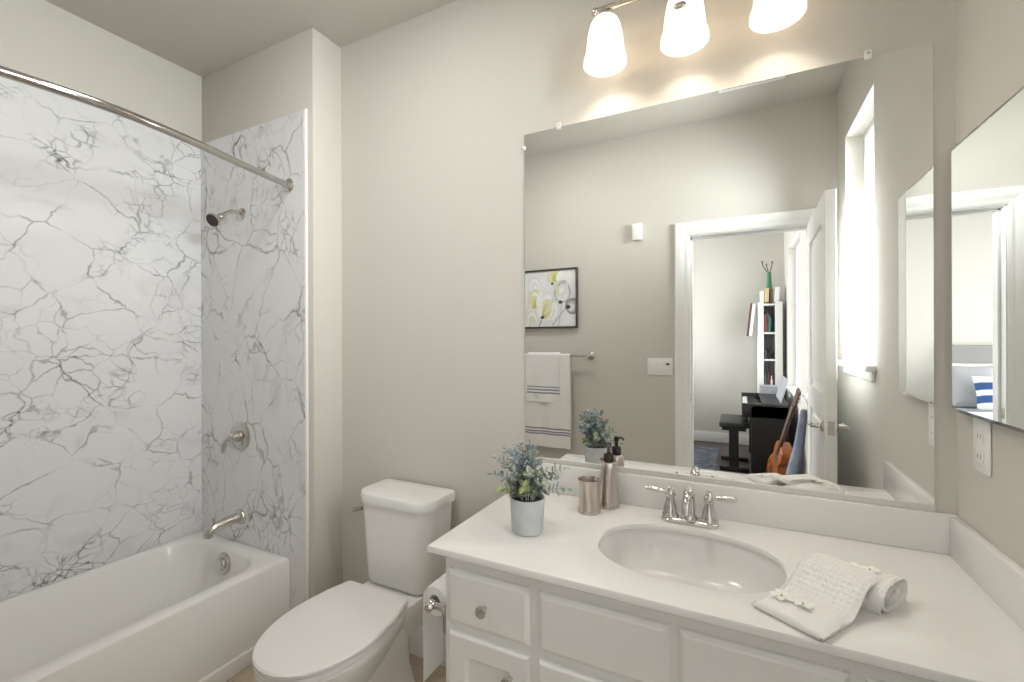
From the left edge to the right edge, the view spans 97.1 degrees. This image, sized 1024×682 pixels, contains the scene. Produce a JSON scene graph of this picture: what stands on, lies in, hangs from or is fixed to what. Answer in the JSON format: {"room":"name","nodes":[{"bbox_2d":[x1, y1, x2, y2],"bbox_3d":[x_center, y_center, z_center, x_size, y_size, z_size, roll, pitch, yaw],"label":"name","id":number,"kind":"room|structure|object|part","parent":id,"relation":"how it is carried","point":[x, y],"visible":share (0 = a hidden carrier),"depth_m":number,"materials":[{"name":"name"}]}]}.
{"room":"bathroom","nodes":[
{"label":"bathroom","id":0,"kind":"room"},
{"bbox_2d":[0,0,201,140],"bbox_3d":[-1.974,-0.018,1.867,0.150,2.743,1.850,0,0,27],"label":"wall","id":1,"kind":"structure","parent":0,"point":[41,39],"depth_m":1.99,"materials":[{"name":"grey paint"}]},
{"bbox_2d":[0,77,201,600],"bbox_3d":[-1.944,-0.018,1.746,0.012,2.023,1.419,0,0,27],"label":"wall panel","id":2,"kind":"object","parent":1,"relation":"attached to","point":[101,354],"visible":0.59,"depth_m":1.97,"materials":[{"name":"stone"}]},
{"bbox_2d":[45,0,456,76],"bbox_3d":[-0.546,-1.444,1.181,3.326,0.100,1.790,0,0,27],"label":"ceiling","id":3,"kind":"structure","parent":0,"point":[201,37],"depth_m":1.97,"materials":[{"name":"grey paint"}]},
{"bbox_2d":[202,27,342,598],"bbox_3d":[-1.185,-0.020,2.333,0.841,2.743,0.310,0,0,27],"label":"wall","id":4,"kind":"structure","parent":0,"point":[301,71],"depth_m":2.08,"materials":[{"name":"grey paint"}]},
{"bbox_2d":[201,108,308,609],"bbox_3d":[-1.266,0.159,2.192,0.798,2.385,0.013,0,0,27],"label":"wall panel","id":5,"kind":"object","parent":4,"relation":"attached to","point":[254,268],"visible":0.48,"depth_m":2.16,"materials":[{"name":"stone"}]},
{"bbox_2d":[0,65,293,192],"bbox_3d":[-1.280,-0.706,1.405,0.175,0.064,1.407,0,0,27],"label":"shower curtain rod","id":6,"kind":"object","parent":5,"relation":"attached to","point":[288,184],"visible":1,"depth_m":1.41,"materials":[{"name":"silver metal"}]},
{"bbox_2d":[203,509,245,538],"bbox_3d":[-1.368,0.870,2.149,0.072,0.093,0.165,0,0,31],"label":"tub spout","id":7,"kind":"object","parent":5,"relation":"attached to","point":[239,517],"visible":1,"depth_m":2.14,"materials":[{"name":"silver metal"}]},
{"bbox_2d":[205,208,245,227],"bbox_3d":[-1.352,-0.588,2.139,0.069,0.124,0.164,0,0,27],"label":"shower fixture","id":8,"kind":"object","parent":5,"relation":"attached to","point":[214,220],"visible":1,"depth_m":2.11,"materials":[{"name":"silver metal"}]},
{"bbox_3d":[-1.344,-0.607,2.169,0.020,0.054,0.104,0,0,29],"label":"arm","id":9,"kind":"part","parent":8,"relation":"part of","materials":[{"name":"silver metal"}]},
{"bbox_2d":[221,421,249,452],"bbox_3d":[-1.345,0.467,2.186,0.144,0.148,0.074,0,0,27],"label":"shower valve","id":10,"kind":"object","parent":5,"relation":"attached to","point":[239,436],"visible":1,"depth_m":2.19,"materials":[{"name":"silver metal"}]},
{"bbox_3d":[-1.357,0.489,2.186,0.076,0.103,0.064,0,0,27],"label":"lever","id":11,"kind":"part","parent":10,"relation":"part of","materials":[{"name":"silver metal"}]},
{"bbox_3d":[-0.915,0.158,2.016,0.012,2.385,0.013,0,0,27],"label":"edge trim","id":12,"kind":"part","parent":5,"relation":"part of","materials":[{"name":"white plastic"}]},
{"bbox_2d":[227,653,445,681],"bbox_3d":[-0.550,1.399,1.154,3.326,0.100,1.850,0,0,27],"label":"floor","id":13,"kind":"structure","parent":0,"point":[439,674],"depth_m":1.83,"materials":[{"name":"beige tile"}]},
{"bbox_2d":[0,531,289,681],"bbox_3d":[-1.626,1.169,1.582,0.697,0.368,1.407,0,0,27],"label":"bathtub","id":14,"kind":"object","parent":13,"relation":"on","point":[191,607],"visible":0.89,"depth_m":1.82,"materials":[{"name":"white ceramic"}]},
{"bbox_3d":[-1.373,1.052,2.126,0.060,0.060,0.022,0,0,27],"label":"trip knob","id":15,"kind":"part","parent":14,"relation":"part of","materials":[{"name":"silver metal"}]},
{"bbox_3d":[-1.365,1.054,2.142,0.100,0.100,0.028,0,0,27],"label":"overflow plate","id":16,"kind":"part","parent":14,"relation":"part of","materials":[{"name":"silver metal"}]},
{"bbox_2d":[252,479,454,681],"bbox_3d":[-0.552,0.974,1.599,0.382,0.750,0.716,0,0,27],"label":"toilet","id":17,"kind":"object","parent":13,"relation":"on","point":[350,631],"visible":0.98,"depth_m":1.62,"materials":[{"name":"white ceramic"}]},
{"bbox_3d":[-0.602,0.958,1.488,0.367,0.015,0.466,0,0,27],"label":"seat","id":18,"kind":"part","parent":17,"relation":"part of","materials":[{"name":"white plastic"}]},
{"bbox_3d":[-0.602,0.936,1.488,0.373,0.020,0.472,0,0,27],"label":"lid","id":19,"kind":"part","parent":17,"relation":"part of","materials":[{"name":"white plastic"}]},
{"bbox_3d":[-0.619,0.689,1.855,0.028,0.034,0.081,0,0,37],"label":"flush lever","id":20,"kind":"part","parent":17,"relation":"part of","materials":[{"name":"silver metal"}]},
{"bbox_3d":[-0.431,0.803,1.826,0.348,0.322,0.186,0,0,27],"label":"tank","id":21,"kind":"part","parent":17,"relation":"part of","materials":[{"name":"white ceramic"}]},
{"bbox_3d":[-0.433,0.621,1.824,0.370,0.044,0.207,0,0,27],"label":"tank lid","id":22,"kind":"part","parent":17,"relation":"part of","materials":[{"name":"white ceramic"}]},
{"bbox_2d":[446,557,932,681],"bbox_3d":[0.472,0.960,1.185,1.223,0.771,0.574,0,0,27],"label":"vanity cabinet","id":23,"kind":"object","parent":13,"relation":"on","point":[501,626],"visible":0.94,"depth_m":1.05,"materials":[{"name":"white paint"}]},
{"bbox_2d":[424,596,445,615],"bbox_3d":[-0.182,0.741,1.321,0.066,0.036,0.172,0,0,27],"label":"toilet paper holder","id":24,"kind":"object","parent":23,"relation":"attached to","point":[431,604],"visible":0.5,"depth_m":1.25,"materials":[{"name":"silver metal"}]},
{"bbox_2d":[423,573,445,681],"bbox_3d":[-0.197,0.842,1.332,0.085,0.286,0.100,0,0,27],"label":"toilet paper roll","id":25,"kind":"object","parent":24,"relation":"hanging from","point":[433,621],"visible":0.57,"depth_m":1.33,"materials":[{"name":"white paper"}]},
{"bbox_3d":[-0.077,0.690,1.156,0.031,0.031,0.030,0,0,27],"label":"knob","id":26,"kind":"part","parent":23,"relation":"part of","materials":[{"name":"silver metal"}]},
{"bbox_3d":[-0.063,0.686,1.175,0.240,0.143,0.018,0,0,27],"label":"drawer","id":27,"kind":"part","parent":23,"relation":"part of","materials":[{"name":"white paint"}]},
{"bbox_3d":[-0.062,1.002,1.175,0.240,0.441,0.018,0,0,27],"label":"door","id":28,"kind":"part","parent":23,"relation":"part of","materials":[{"name":"white paint"}]},
{"bbox_3d":[-0.010,0.847,1.123,0.031,0.031,0.030,0,0,27],"label":"knob","id":29,"kind":"part","parent":23,"relation":"part of","materials":[{"name":"silver metal"}]},
{"bbox_3d":[0.204,1.001,1.042,0.305,0.441,0.018,0,0,27],"label":"door","id":30,"kind":"part","parent":23,"relation":"part of","materials":[{"name":"white paint"}]},
{"bbox_3d":[0.203,0.685,1.042,0.305,0.143,0.018,0,0,27],"label":"false drawer","id":31,"kind":"part","parent":23,"relation":"part of","materials":[{"name":"white paint"}]},
{"bbox_2d":[427,461,1023,681],"bbox_3d":[0.452,0.571,1.188,1.258,0.246,0.585,0,0,27],"label":"countertop","id":32,"kind":"structure","parent":23,"relation":"on","point":[960,618],"depth_m":1.16,"materials":[{"name":"white stone"}]},
{"bbox_2d":[487,438,571,536],"bbox_3d":[0.058,0.420,1.312,0.195,0.266,0.187,0,0,-44],"label":"potted plant","id":33,"kind":"object","parent":32,"relation":"on","point":[527,500],"visible":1,"depth_m":1.30,"materials":[{"name":"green plant"}]},
{"bbox_3d":[0.045,0.503,1.318,0.101,0.100,0.101,0,0,27],"label":"pot","id":34,"kind":"part","parent":33,"relation":"part of","materials":[{"name":"grey ceramic"}]},
{"bbox_2d":[578,475,600,515],"bbox_3d":[0.250,0.499,1.465,0.074,0.106,0.074,0,0,27],"label":"tumbler","id":35,"kind":"object","parent":32,"relation":"on","point":[589,501],"visible":1,"depth_m":1.44,"materials":[{"name":"metal"}]},
{"bbox_2d":[599,442,619,509],"bbox_3d":[0.326,0.446,1.510,0.072,0.212,0.081,0,0,-24],"label":"soap dispenser","id":36,"kind":"object","parent":32,"relation":"on","point":[608,487],"visible":0.92,"depth_m":1.49,"materials":[{"name":"metal"}]},
{"bbox_2d":[645,485,737,529],"bbox_3d":[0.520,0.492,1.337,0.262,0.118,0.140,0,0,27],"label":"faucet","id":37,"kind":"object","parent":32,"relation":"on","point":[688,517],"visible":1,"depth_m":1.34,"materials":[{"name":"silver metal"}]},
{"bbox_3d":[0.454,0.464,1.411,0.078,0.022,0.019,0,0,24],"label":"lever","id":38,"kind":"part","parent":37,"relation":"part of","materials":[{"name":"silver metal"}]},
{"bbox_3d":[0.489,0.492,1.398,0.050,0.092,0.050,0,0,27],"label":"handle","id":39,"kind":"part","parent":37,"relation":"part of","materials":[{"name":"silver metal"}]},
{"bbox_3d":[0.519,0.486,1.335,0.048,0.106,0.134,0,0,27],"label":"spout","id":40,"kind":"part","parent":37,"relation":"part of","materials":[{"name":"silver metal"}]},
{"bbox_3d":[0.588,0.492,1.349,0.050,0.092,0.050,0,0,27],"label":"handle","id":41,"kind":"part","parent":37,"relation":"part of","materials":[{"name":"silver metal"}]},
{"bbox_3d":[0.619,0.464,1.328,0.078,0.022,0.019,0,0,29],"label":"lever","id":42,"kind":"part","parent":37,"relation":"part of","materials":[{"name":"silver metal"}]},
{"bbox_2d":[599,530,785,592],"bbox_3d":[0.454,0.633,1.181,0.466,0.122,0.342,0,0,27],"label":"basin","id":43,"kind":"object","parent":32,"relation":"in","point":[687,557],"depth_m":1.30,"materials":[{"name":"white ceramic"}]},
{"bbox_2d":[751,553,882,641],"bbox_3d":[0.632,0.518,0.937,0.238,0.064,0.139,0,0,-30],"label":"washcloth","id":44,"kind":"object","parent":32,"relation":"on","point":[837,588],"visible":0.97,"depth_m":0.92,"materials":[{"name":"white fabric"}]},
{"bbox_2d":[770,588,792,600],"bbox_3d":[0.556,0.525,0.935,0.039,0.007,0.040,0,0,27],"label":"blossom","id":45,"kind":"object","parent":44,"relation":"on","point":[781,595],"visible":1,"depth_m":0.94,"materials":[{"name":"white plant"}]},
{"bbox_2d":[792,599,814,608],"bbox_3d":[0.583,0.525,0.905,0.038,0.006,0.038,0,0,27],"label":"blossom","id":46,"kind":"object","parent":44,"relation":"on","point":[801,602],"visible":1,"depth_m":0.90,"materials":[{"name":"white plant"}]},
{"bbox_2d":[851,562,864,568],"bbox_3d":[0.743,0.489,0.980,0.037,0.006,0.035,0,0,27],"label":"blossom","id":47,"kind":"object","parent":44,"relation":"on","point":[853,563],"visible":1,"depth_m":0.98,"materials":[{"name":"white plant"}]},
{"bbox_2d":[848,562,907,615],"bbox_3d":[0.746,0.521,1.002,0.118,0.056,0.170,0,0,-30],"label":"hand towel","id":48,"kind":"object","parent":32,"relation":"on","point":[889,593],"visible":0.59,"depth_m":0.93,"materials":[{"name":"white fabric"}]},
{"bbox_2d":[863,566,880,572],"bbox_3d":[0.767,0.489,0.969,0.034,0.005,0.034,0,0,27],"label":"blossom","id":49,"kind":"object","parent":48,"relation":"on","point":[870,568],"visible":1,"depth_m":0.97,"materials":[{"name":"white plant"}]},
{"bbox_3d":[0.489,0.684,0.898,0.297,0.143,0.018,0,0,27],"label":"false drawer","id":50,"kind":"part","parent":23,"relation":"part of","materials":[{"name":"white paint"}]},
{"bbox_3d":[0.760,0.683,0.762,0.260,0.143,0.018,0,0,27],"label":"drawer","id":51,"kind":"part","parent":23,"relation":"part of","materials":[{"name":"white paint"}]},
{"bbox_2d":[341,0,956,632],"bbox_3d":[0.225,-0.025,1.714,2.435,2.743,0.150,0,0,27],"label":"wall","id":52,"kind":"structure","parent":0,"point":[439,105],"depth_m":1.82,"materials":[{"name":"grey paint"}]},
{"bbox_2d":[409,625,445,666],"bbox_3d":[-0.377,1.282,1.927,0.959,0.133,0.013,0,0,27],"label":"baseboard","id":53,"kind":"structure","parent":52,"relation":"attached to","point":[416,639],"depth_m":1.93,"materials":[{"name":"white paint"}]},
{"bbox_2d":[584,0,640,76],"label":"vanity light","id":54,"kind":"object","parent":52,"relation":"attached to","point":[605,56],"depth_m":1.43,"materials":[{"name":"white glass"}]},
{"bbox_2d":[598,7,611,14],"bbox_3d":[0.300,-1.053,1.459,0.046,0.036,0.046,0,0,27],"label":"socket","id":55,"kind":"object","parent":54,"relation":"attached to","point":[607,10],"depth_m":1.44,"materials":[{"name":"silver metal"}]},
{"bbox_3d":[0.300,-0.965,1.459,0.138,0.152,0.138,0,0,27],"label":"lamp shade","id":56,"kind":"part","parent":54,"relation":"part of","materials":[{"name":"white glass"}]},
{"bbox_2d":[660,0,708,56],"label":"vanity light","id":57,"kind":"object","parent":52,"relation":"attached to","point":[686,31],"depth_m":1.33,"materials":[{"name":"white glass"}]},
{"bbox_3d":[0.514,-0.966,1.351,0.138,0.152,0.138,0,0,27],"label":"lamp shade","id":58,"kind":"part","parent":57,"relation":"part of","materials":[{"name":"white glass"}]},
{"bbox_2d":[522,41,934,511],"bbox_3d":[0.571,-0.174,1.447,1.188,1.244,0.012,0,0,27],"label":"wall mirror","id":59,"kind":"object","parent":52,"relation":"attached to","point":[733,286],"visible":0.95,"depth_m":1.38,"materials":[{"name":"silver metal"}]},
{"bbox_2d":[524,461,957,554],"bbox_3d":[0.595,0.499,1.432,1.222,0.103,0.020,0,0,27],"label":"backsplash","id":60,"kind":"structure","parent":52,"relation":"attached to","point":[927,531],"depth_m":1.30,"materials":[{"name":"white stone"}]},
{"bbox_2d":[749,0,806,32],"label":"vanity light","id":61,"kind":"object","parent":52,"relation":"attached to","point":[766,16],"depth_m":1.29,"materials":[{"name":"white glass"}]},
{"bbox_3d":[0.729,-0.967,1.244,0.138,0.152,0.138,0,0,27],"label":"lamp shade","id":62,"kind":"part","parent":61,"relation":"part of","materials":[{"name":"white glass"}]},
{"bbox_2d":[955,0,1023,568],"bbox_3d":[0.864,-0.028,0.441,0.150,2.743,1.850,0,0,27],"label":"wall","id":63,"kind":"structure","parent":0,"point":[989,34],"depth_m":1.00,"materials":[{"name":"grey paint"}]},
{"bbox_2d":[973,417,991,476],"bbox_3d":[1.075,0.240,1.037,0.008,0.124,0.078,0,0,27],"label":"wall outlet","id":64,"kind":"object","parent":63,"relation":"attached to","point":[982,455],"visible":0.91,"depth_m":1.03,"materials":[{"name":"white plastic"}]},
{"bbox_2d":[976,429,983,443],"bbox_3d":[1.073,0.219,1.038,0.003,0.030,0.034,0,0,27],"label":"receptacle","id":65,"kind":"object","parent":64,"relation":"attached to","point":[979,432],"depth_m":1.04,"materials":[{"name":"grey plastic"}]},
{"bbox_2d":[976,449,983,463],"bbox_3d":[1.073,0.265,1.038,0.003,0.030,0.034,0,0,27],"label":"receptacle","id":66,"kind":"object","parent":64,"relation":"attached to","point":[979,452],"depth_m":1.04,"materials":[{"name":"grey plastic"}]},
{"bbox_2d":[951,86,1023,432],"bbox_3d":[1.032,-0.153,0.974,0.027,0.652,0.337,0,0,27],"label":"medicine cabinet mirror","id":67,"kind":"object","parent":63,"relation":"attached to","point":[987,165],"visible":1,"depth_m":0.95,"materials":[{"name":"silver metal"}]}
]}

